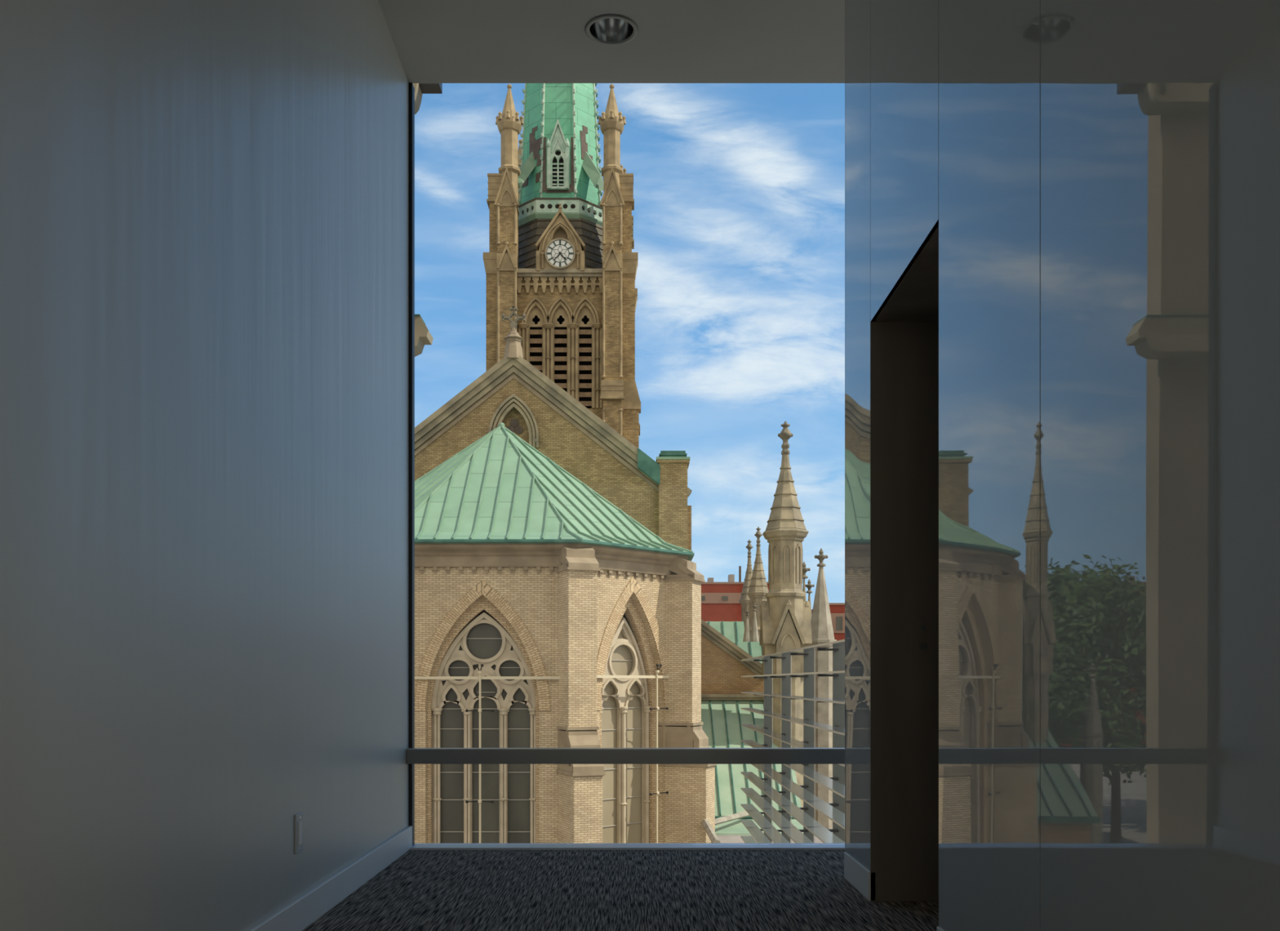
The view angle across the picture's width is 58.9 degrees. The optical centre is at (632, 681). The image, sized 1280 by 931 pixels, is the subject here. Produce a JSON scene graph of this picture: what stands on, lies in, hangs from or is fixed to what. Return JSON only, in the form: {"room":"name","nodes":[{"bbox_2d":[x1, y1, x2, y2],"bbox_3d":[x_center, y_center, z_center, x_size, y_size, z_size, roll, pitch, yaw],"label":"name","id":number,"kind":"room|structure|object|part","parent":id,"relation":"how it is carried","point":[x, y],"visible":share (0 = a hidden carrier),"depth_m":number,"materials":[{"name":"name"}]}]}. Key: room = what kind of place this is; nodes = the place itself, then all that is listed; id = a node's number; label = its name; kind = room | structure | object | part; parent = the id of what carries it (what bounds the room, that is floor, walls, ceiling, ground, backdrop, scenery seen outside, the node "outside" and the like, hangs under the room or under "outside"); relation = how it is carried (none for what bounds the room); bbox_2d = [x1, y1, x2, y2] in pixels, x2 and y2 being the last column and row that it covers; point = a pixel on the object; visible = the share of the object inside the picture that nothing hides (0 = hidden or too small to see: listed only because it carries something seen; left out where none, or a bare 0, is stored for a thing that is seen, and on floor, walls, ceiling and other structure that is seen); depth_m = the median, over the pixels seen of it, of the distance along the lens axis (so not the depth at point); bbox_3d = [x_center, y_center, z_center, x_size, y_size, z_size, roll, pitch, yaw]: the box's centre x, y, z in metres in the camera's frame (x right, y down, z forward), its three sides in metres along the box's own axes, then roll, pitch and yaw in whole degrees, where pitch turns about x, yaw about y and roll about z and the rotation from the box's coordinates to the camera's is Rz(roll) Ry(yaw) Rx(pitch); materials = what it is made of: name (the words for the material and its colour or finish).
{"room":"office corridor","nodes":[
{"label":"office corridor","id":0,"kind":"room"},
{"bbox_2d":[0,0,408,930],"bbox_3d":[-1.157,-0.822,0.620,0.300,3.744,9.040,0,0,0],"label":"wall","id":1,"kind":"structure","parent":0,"point":[204,204],"depth_m":2.62,"materials":[{"name":"grey paint"}]},
{"bbox_2d":[294,812,302,853],"bbox_3d":[-1.002,0.456,3.415,0.009,0.117,0.072,0,0,0],"label":"electrical outlet","id":2,"kind":"object","parent":1,"relation":"attached to","point":[298,817],"visible":1,"depth_m":3.40,"materials":[{"name":"grey plastic"}]},
{"bbox_2d":[297,820,302,844],"bbox_3d":[-1.000,0.456,3.415,0.003,0.069,0.034,0,0,0],"label":"receptacle","id":3,"kind":"object","parent":2,"relation":"attached to","point":[300,822],"depth_m":3.41,"materials":[{"name":"white paint"}]},
{"bbox_2d":[247,825,412,930],"bbox_3d":[-0.999,0.700,0.754,0.016,0.100,8.708,0,0,0],"label":"baseboard","id":4,"kind":"structure","parent":1,"relation":"attached to","point":[303,911],"depth_m":3.79,"materials":[{"name":"white paint"}]},
{"bbox_2d":[406,82,844,849],"bbox_3d":[1.571,-1.087,5.117,5.257,3.714,0.145,0,0,0],"label":"window","id":5,"kind":"structure","parent":1,"relation":"in","point":[414,755],"depth_m":5.05,"materials":[{"name":"black metal"}]},
{"bbox_3d":[-1.000,-0.972,5.133,0.017,3.444,0.054,0,0,0],"label":"frame","id":6,"kind":"part","parent":5,"relation":"part of","materials":[{"name":"black metal"}]},
{"bbox_3d":[1.597,0.755,5.117,5.207,0.030,0.145,0,0,0],"label":"sill","id":7,"kind":"part","parent":5,"relation":"part of","materials":[{"name":"silver metal"}]},
{"bbox_2d":[377,0,844,83],"bbox_3d":[1.597,-2.844,0.605,5.807,0.300,9.010,0,0,0],"label":"ceiling","id":8,"kind":"structure","parent":0,"point":[435,41],"depth_m":4.79,"materials":[{"name":"paint"}]},
{"bbox_2d":[584,14,638,44],"bbox_3d":[-0.087,-2.770,4.690,0.220,0.167,0.220,0,0,0],"label":"recessed light","id":9,"kind":"object","parent":8,"relation":"in","point":[606,29],"visible":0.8,"depth_m":4.76,"materials":[{"name":"grey metal"}]},
{"bbox_2d":[302,849,938,930],"bbox_3d":[1.597,0.760,0.723,5.207,0.020,8.645,0,0,0],"label":"floor","id":10,"kind":"structure","parent":0,"point":[421,890],"depth_m":3.96,"materials":[{"name":"grey carpet"}]},
{"bbox_2d":[844,0,1279,930],"bbox_3d":[0.978,-0.972,2.671,0.330,3.444,3.342,0,0,0],"label":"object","id":11,"kind":"structure","parent":0,"point":[1100,180],"depth_m":2.02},
{"bbox_3d":[0.978,-1.021,4.336,0.330,3.343,0.012,0,0,0],"label":"panel","id":12,"kind":"part","parent":11,"relation":"part of","materials":[{"name":"clear glass"}]},
{"bbox_3d":[0.819,-1.021,4.103,0.012,3.343,0.450,0,0,0],"label":"panel","id":13,"kind":"part","parent":11,"relation":"part of","materials":[{"name":"clear glass"}]},
{"bbox_2d":[844,851,875,900],"bbox_3d":[0.820,0.700,4.103,0.026,0.100,0.454,0,0,0],"label":"baseboard","id":14,"kind":"structure","parent":11,"relation":"attached to","point":[860,877],"depth_m":4.05,"materials":[{"name":"white paint"}]},
{"bbox_2d":[870,222,938,900],"bbox_3d":[0.979,-0.245,3.445,0.329,1.990,0.886,0,0,0],"label":"door","id":15,"kind":"structure","parent":11,"relation":"in","point":[904,334],"depth_m":3.88,"materials":[{"name":"black wood"}]},
{"bbox_3d":[0.993,-0.132,3.874,0.082,0.169,0.003,0,0,0],"label":"strike plate","id":16,"kind":"part","parent":15,"relation":"part of","materials":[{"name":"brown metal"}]},
{"bbox_3d":[0.819,-1.961,3.445,0.012,1.464,0.858,0,0,0],"label":"panel","id":17,"kind":"part","parent":11,"relation":"part of","materials":[{"name":"clear glass"}]},
{"bbox_2d":[936,925,943,930],"bbox_3d":[0.820,0.700,2.007,0.026,0.100,2.014,0,0,0],"label":"baseboard","id":18,"kind":"structure","parent":11,"relation":"attached to","point":[938,928],"depth_m":2.99,"materials":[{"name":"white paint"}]},
{"bbox_3d":[0.819,-1.021,2.638,0.012,3.343,0.748,0,0,0],"label":"panel","id":19,"kind":"part","parent":11,"relation":"part of","materials":[{"name":"clear glass"}]},
{"bbox_3d":[0.819,-1.021,1.631,0.012,3.343,1.258,0,0,0],"label":"panel","id":20,"kind":"part","parent":11,"relation":"part of","materials":[{"name":"clear glass"}]},
{"label":"outside","id":21,"kind":"structure","parent":0,"visible":0},
{"bbox_3d":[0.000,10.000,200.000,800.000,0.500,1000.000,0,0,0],"label":"ground","id":22,"kind":"structure","parent":21,"visible":0},
{"bbox_2d":[412,83,442,356],"bbox_3d":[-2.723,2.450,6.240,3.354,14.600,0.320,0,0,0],"label":"stone building","id":23,"kind":"structure","parent":22,"relation":"on","point":[423,336],"depth_m":6.15,"materials":[{"name":"stone"}]},
{"bbox_3d":[-1.874,-3.229,6.175,1.452,0.226,0.150,0,0,0],"label":"cornice","id":24,"kind":"part","parent":23,"relation":"part of","materials":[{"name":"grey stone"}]},
{"bbox_3d":[-1.849,-1.871,6.175,1.503,0.188,0.150,0,0,0],"label":"cornice","id":25,"kind":"part","parent":23,"relation":"part of","materials":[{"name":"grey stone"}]},
{"bbox_2d":[414,355,692,635],"bbox_3d":[-4.820,-1.824,58.875,14.500,23.147,26.450,0,0,0],"label":"gable wall","id":26,"kind":"structure","parent":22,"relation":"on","point":[513,393],"depth_m":46.10,"materials":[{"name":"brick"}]},
{"bbox_3d":[-4.820,-10.562,46.070,2.040,2.164,0.260,0,0,0],"label":"arch moulding","id":27,"kind":"part","parent":26,"relation":"part of","materials":[{"name":"grey stone"}]},
{"bbox_2d":[502,305,525,358],"bbox_3d":[-4.820,-14.141,46.050,0.776,2.214,0.776,0,0,45],"label":"cross","id":28,"kind":"object","parent":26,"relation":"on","point":[513,349],"visible":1,"depth_m":45.84,"materials":[{"name":"stone"}]},
{"bbox_3d":[-4.820,-10.482,46.100,1.760,2.003,0.200,0,0,0],"label":"arch moulding","id":29,"kind":"part","parent":26,"relation":"part of","materials":[{"name":"grey stone"}]},
{"bbox_3d":[-4.820,-10.393,46.125,1.480,1.827,0.150,0,0,0],"label":"arch moulding","id":30,"kind":"part","parent":26,"relation":"part of","materials":[{"name":"grey stone"}]},
{"bbox_3d":[-4.820,-10.443,46.500,1.280,1.926,0.100,0,0,0],"label":"blind panel","id":31,"kind":"part","parent":26,"relation":"part of","materials":[{"name":"brick"}]},
{"bbox_2d":[658,450,687,456],"bbox_3d":[1.643,-9.176,46.360,1.118,0.280,1.180,0,0,0],"label":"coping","id":32,"kind":"object","parent":26,"relation":"attached to","point":[663,453],"depth_m":45.82,"materials":[{"name":"green metal"}]},
{"bbox_3d":[1.643,-8.876,46.375,1.318,0.120,1.410,0,0,0],"label":"pier moulding","id":33,"kind":"part","parent":26,"relation":"part of","materials":[{"name":"stone"}]},
{"bbox_2d":[483,83,640,448],"bbox_3d":[-4.830,-32.753,80.300,10.800,85.006,10.820,0,0,0],"label":"bell tower","id":34,"kind":"structure","parent":22,"relation":"on","point":[559,253],"depth_m":76.17,"materials":[{"name":"stone"}]},
{"bbox_3d":[-8.279,-38.873,76.388,1.782,2.678,1.774,0,0,-22],"label":"crown","id":35,"kind":"part","parent":34,"relation":"part of","materials":[{"name":"stone"}]},
{"bbox_3d":[-8.279,-38.873,84.188,1.782,2.678,1.774,0,0,-22],"label":"crown","id":36,"kind":"part","parent":34,"relation":"part of","materials":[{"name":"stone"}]},
{"bbox_3d":[-5.065,-37.102,77.580,1.309,2.280,1.000,0,0,0],"label":"gable trim","id":37,"kind":"part","parent":34,"relation":"part of","materials":[{"name":"metal"}]},
{"bbox_3d":[-5.065,-32.660,80.300,7.188,0.120,7.188,0,0,0],"label":"rail","id":38,"kind":"part","parent":34,"relation":"part of","materials":[{"name":"metal"}]},
{"bbox_3d":[-5.065,-31.510,80.300,7.299,0.380,7.299,0,0,0],"label":"moulding","id":39,"kind":"part","parent":34,"relation":"part of","materials":[{"name":"green metal"}]},
{"bbox_2d":[534,203,586,271],"bbox_3d":[-4.812,-29.612,76.075,3.348,4.502,1.210,0,0,0],"label":"gable","id":40,"kind":"object","parent":34,"relation":"on","point":[560,233],"depth_m":75.69,"materials":[{"name":"stone"}]},
{"bbox_3d":[-1.379,-38.873,76.388,1.782,2.678,1.774,0,0,-22],"label":"crown","id":41,"kind":"part","parent":34,"relation":"part of","materials":[{"name":"stone"}]},
{"bbox_3d":[-1.379,-38.873,84.188,1.782,2.678,1.774,0,0,-22],"label":"crown","id":42,"kind":"part","parent":34,"relation":"part of","materials":[{"name":"stone"}]},
{"bbox_2d":[414,422,717,843],"bbox_3d":[-4.820,0.105,40.311,15.536,19.289,11.578,0,0,0],"label":"apse","id":43,"kind":"structure","parent":22,"relation":"on","point":[503,530],"depth_m":36.66,"materials":[{"name":"brick"}]},
{"bbox_3d":[-4.763,-0.619,36.460,3.380,3.208,0.120,0,0,0],"label":"moulding","id":44,"kind":"part","parent":43,"relation":"part of","materials":[{"name":"stone"}]},
{"bbox_2d":[414,663,559,843],"bbox_3d":[-4.820,3.100,35.816,5.240,7.301,0.248,0,0,0],"label":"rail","id":45,"kind":"object","parent":43,"relation":"attached to","point":[479,672],"visible":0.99,"depth_m":35.86,"materials":[{"name":"beige"}]},
{"bbox_3d":[-4.820,-4.160,40.820,13.500,0.380,10.560,0,0,0],"label":"cornice","id":46,"kind":"part","parent":43,"relation":"part of","materials":[{"name":"stone"}]},
{"bbox_3d":[-0.309,-0.599,38.198,0.110,3.083,2.340,0,0,45],"label":"moulding","id":47,"kind":"part","parent":43,"relation":"part of","materials":[{"name":"stone"}]},
{"bbox_2d":[596,663,668,843],"bbox_3d":[-0.025,3.078,37.565,0.248,7.345,3.795,0,0,45],"label":"drainpipe","id":48,"kind":"object","parent":43,"relation":"attached to","point":[657,793],"visible":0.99,"depth_m":38.42,"materials":[{"name":"beige"}]},
{"bbox_2d":[701,573,768,621],"bbox_3d":[15.300,-3.235,178.840,13.041,25.970,18.320,0,0,0],"label":"apartment block","id":49,"kind":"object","parent":22,"relation":"on","point":[720,602],"visible":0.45,"depth_m":169.98,"materials":[{"name":"red brick"}]},
{"bbox_2d":[707,573,734,582],"bbox_3d":[15.384,-15.521,173.000,7.753,1.400,2.000,0,0,0],"label":"plant","id":50,"kind":"object","parent":49,"relation":"on","point":[731,576],"depth_m":171.99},
{"bbox_2d":[738,565,741,582],"bbox_3d":[16.508,-16.244,174.000,0.360,2.847,0.360,0,0,0],"label":"antenna mast","id":51,"kind":"object","parent":49,"relation":"on","point":[740,566],"visible":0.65,"depth_m":173.84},
{"bbox_2d":[738,539,752,627],"bbox_3d":[9.071,-0.627,88.000,1.788,20.753,1.758,0,0,0],"label":"turret","id":52,"kind":"object","parent":22,"relation":"on","point":[744,600],"visible":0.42,"depth_m":87.67,"materials":[{"name":"stone"}]},
{"bbox_2d":[742,608,751,641],"bbox_3d":[5.455,3.139,54.000,0.468,13.222,0.468,0,0,0],"label":"spirelet","id":53,"kind":"object","parent":22,"relation":"on","point":[747,637],"visible":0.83,"depth_m":53.91,"materials":[{"name":"stone"}]},
{"bbox_2d":[699,618,801,818],"bbox_3d":[4.480,3.191,54.350,4.272,13.118,21.300,0,0,0],"label":"building","id":54,"kind":"structure","parent":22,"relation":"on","point":[723,647],"depth_m":49.60,"materials":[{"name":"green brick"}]},
{"bbox_2d":[751,602,759,641],"bbox_3d":[5.815,3.000,54.000,0.510,13.501,0.510,0,0,0],"label":"spirelet","id":55,"kind":"object","parent":22,"relation":"on","point":[754,633],"visible":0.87,"depth_m":53.89,"materials":[{"name":"stone"}]},
{"bbox_2d":[746,526,768,640],"bbox_3d":[8.960,-0.627,80.700,1.788,20.753,1.758,0,0,0],"label":"turret","id":56,"kind":"object","parent":22,"relation":"on","point":[757,590],"visible":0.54,"depth_m":80.30,"materials":[{"name":"stone"}]},
{"bbox_2d":[701,810,823,843],"bbox_3d":[4.502,7.198,39.394,4.396,5.104,8.412,0,0,0],"label":"roof","id":57,"kind":"structure","parent":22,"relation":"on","point":[729,828],"depth_m":40.29,"materials":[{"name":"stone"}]},
{"bbox_2d":[759,421,812,810],"bbox_3d":[6.474,-0.626,48.000,2.100,20.753,2.065,0,0,0],"label":"turret","id":58,"kind":"object","parent":22,"relation":"on","point":[785,624],"visible":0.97,"depth_m":47.41,"materials":[{"name":"stone"}]},
{"bbox_2d":[740,639,844,843],"bbox_3d":[3.029,4.587,17.350,0.617,10.326,22.300,0,0,0],"label":"screen","id":59,"kind":"object","parent":22,"relation":"on","point":[835,811],"visible":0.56,"depth_m":20.72,"materials":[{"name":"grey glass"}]},
{"bbox_3d":[2.860,3.896,17.350,0.280,0.028,22.300,0,0,0],"label":"blade","id":60,"kind":"part","parent":59,"relation":"part of","materials":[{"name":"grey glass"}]},
{"bbox_3d":[2.860,3.494,17.350,0.280,0.028,22.300,0,0,0],"label":"blade","id":61,"kind":"part","parent":59,"relation":"part of","materials":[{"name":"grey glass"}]},
{"bbox_3d":[2.860,3.092,17.350,0.280,0.028,22.300,0,0,0],"label":"blade","id":62,"kind":"part","parent":59,"relation":"part of","materials":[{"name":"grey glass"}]},
{"bbox_3d":[3.330,4.587,26.980,0.013,10.326,0.013,0,0,22],"label":"support post","id":63,"kind":"part","parent":59,"relation":"part of","materials":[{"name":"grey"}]},
{"bbox_3d":[2.860,2.690,17.350,0.280,0.028,22.300,0,0,0],"label":"blade","id":64,"kind":"part","parent":59,"relation":"part of","materials":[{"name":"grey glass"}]},
{"bbox_3d":[3.330,4.587,23.780,0.013,10.326,0.013,0,0,22],"label":"support post","id":65,"kind":"part","parent":59,"relation":"part of","materials":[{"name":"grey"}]},
{"bbox_3d":[2.860,2.288,17.350,0.280,0.028,22.300,0,0,0],"label":"blade","id":66,"kind":"part","parent":59,"relation":"part of","materials":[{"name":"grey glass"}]},
{"bbox_3d":[2.860,1.484,17.350,0.280,0.028,22.300,0,0,0],"label":"blade","id":67,"kind":"part","parent":59,"relation":"part of","materials":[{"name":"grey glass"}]},
{"bbox_3d":[2.860,1.082,17.350,0.280,0.028,22.300,0,0,0],"label":"blade","id":68,"kind":"part","parent":59,"relation":"part of","materials":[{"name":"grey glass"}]},
{"bbox_3d":[2.860,0.680,17.350,0.280,0.028,22.300,0,0,0],"label":"blade","id":69,"kind":"part","parent":59,"relation":"part of","materials":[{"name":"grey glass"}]},
{"bbox_3d":[2.860,0.278,17.350,0.280,0.028,22.300,0,0,0],"label":"blade","id":70,"kind":"part","parent":59,"relation":"part of","materials":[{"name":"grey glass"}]},
{"bbox_3d":[2.860,-0.124,17.350,0.280,0.028,22.300,0,0,0],"label":"blade","id":71,"kind":"part","parent":59,"relation":"part of","materials":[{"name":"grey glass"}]},
{"bbox_3d":[2.860,-0.526,17.350,0.280,0.028,22.300,0,0,0],"label":"blade","id":72,"kind":"part","parent":59,"relation":"part of","materials":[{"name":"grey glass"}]},
{"bbox_3d":[2.860,1.886,17.350,0.280,0.028,22.300,0,0,0],"label":"blade","id":73,"kind":"part","parent":59,"relation":"part of","materials":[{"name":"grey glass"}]},
{"bbox_2d":[802,561,810,600],"bbox_3d":[8.774,1.813,58.000,0.552,15.875,0.552,0,0,45],"label":"spirelet","id":74,"kind":"object","parent":22,"relation":"on","point":[805,569],"visible":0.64,"depth_m":57.92,"materials":[{"name":"grey stone"}]},
{"bbox_2d":[804,578,814,620],"bbox_3d":[9.354,2.171,60.000,0.595,15.158,0.595,0,0,0],"label":"spirelet","id":75,"kind":"object","parent":22,"relation":"on","point":[809,585],"visible":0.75,"depth_m":59.93,"materials":[{"name":"grey stone"}]},
{"bbox_2d":[809,547,836,832],"bbox_3d":[8.653,1.822,52.000,1.318,15.856,1.318,0,0,0],"label":"spirelet","id":76,"kind":"object","parent":22,"relation":"on","point":[822,631],"visible":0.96,"depth_m":51.48,"materials":[{"name":"stone"}]},
{"bbox_2d":[811,602,844,640],"bbox_3d":[40.235,-1.494,173.840,23.669,22.489,18.320,0,0,0],"label":"apartment block","id":77,"kind":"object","parent":22,"relation":"on","point":[837,609],"visible":0.06,"depth_m":164.75,"materials":[{"name":"red brick"}]}
]}

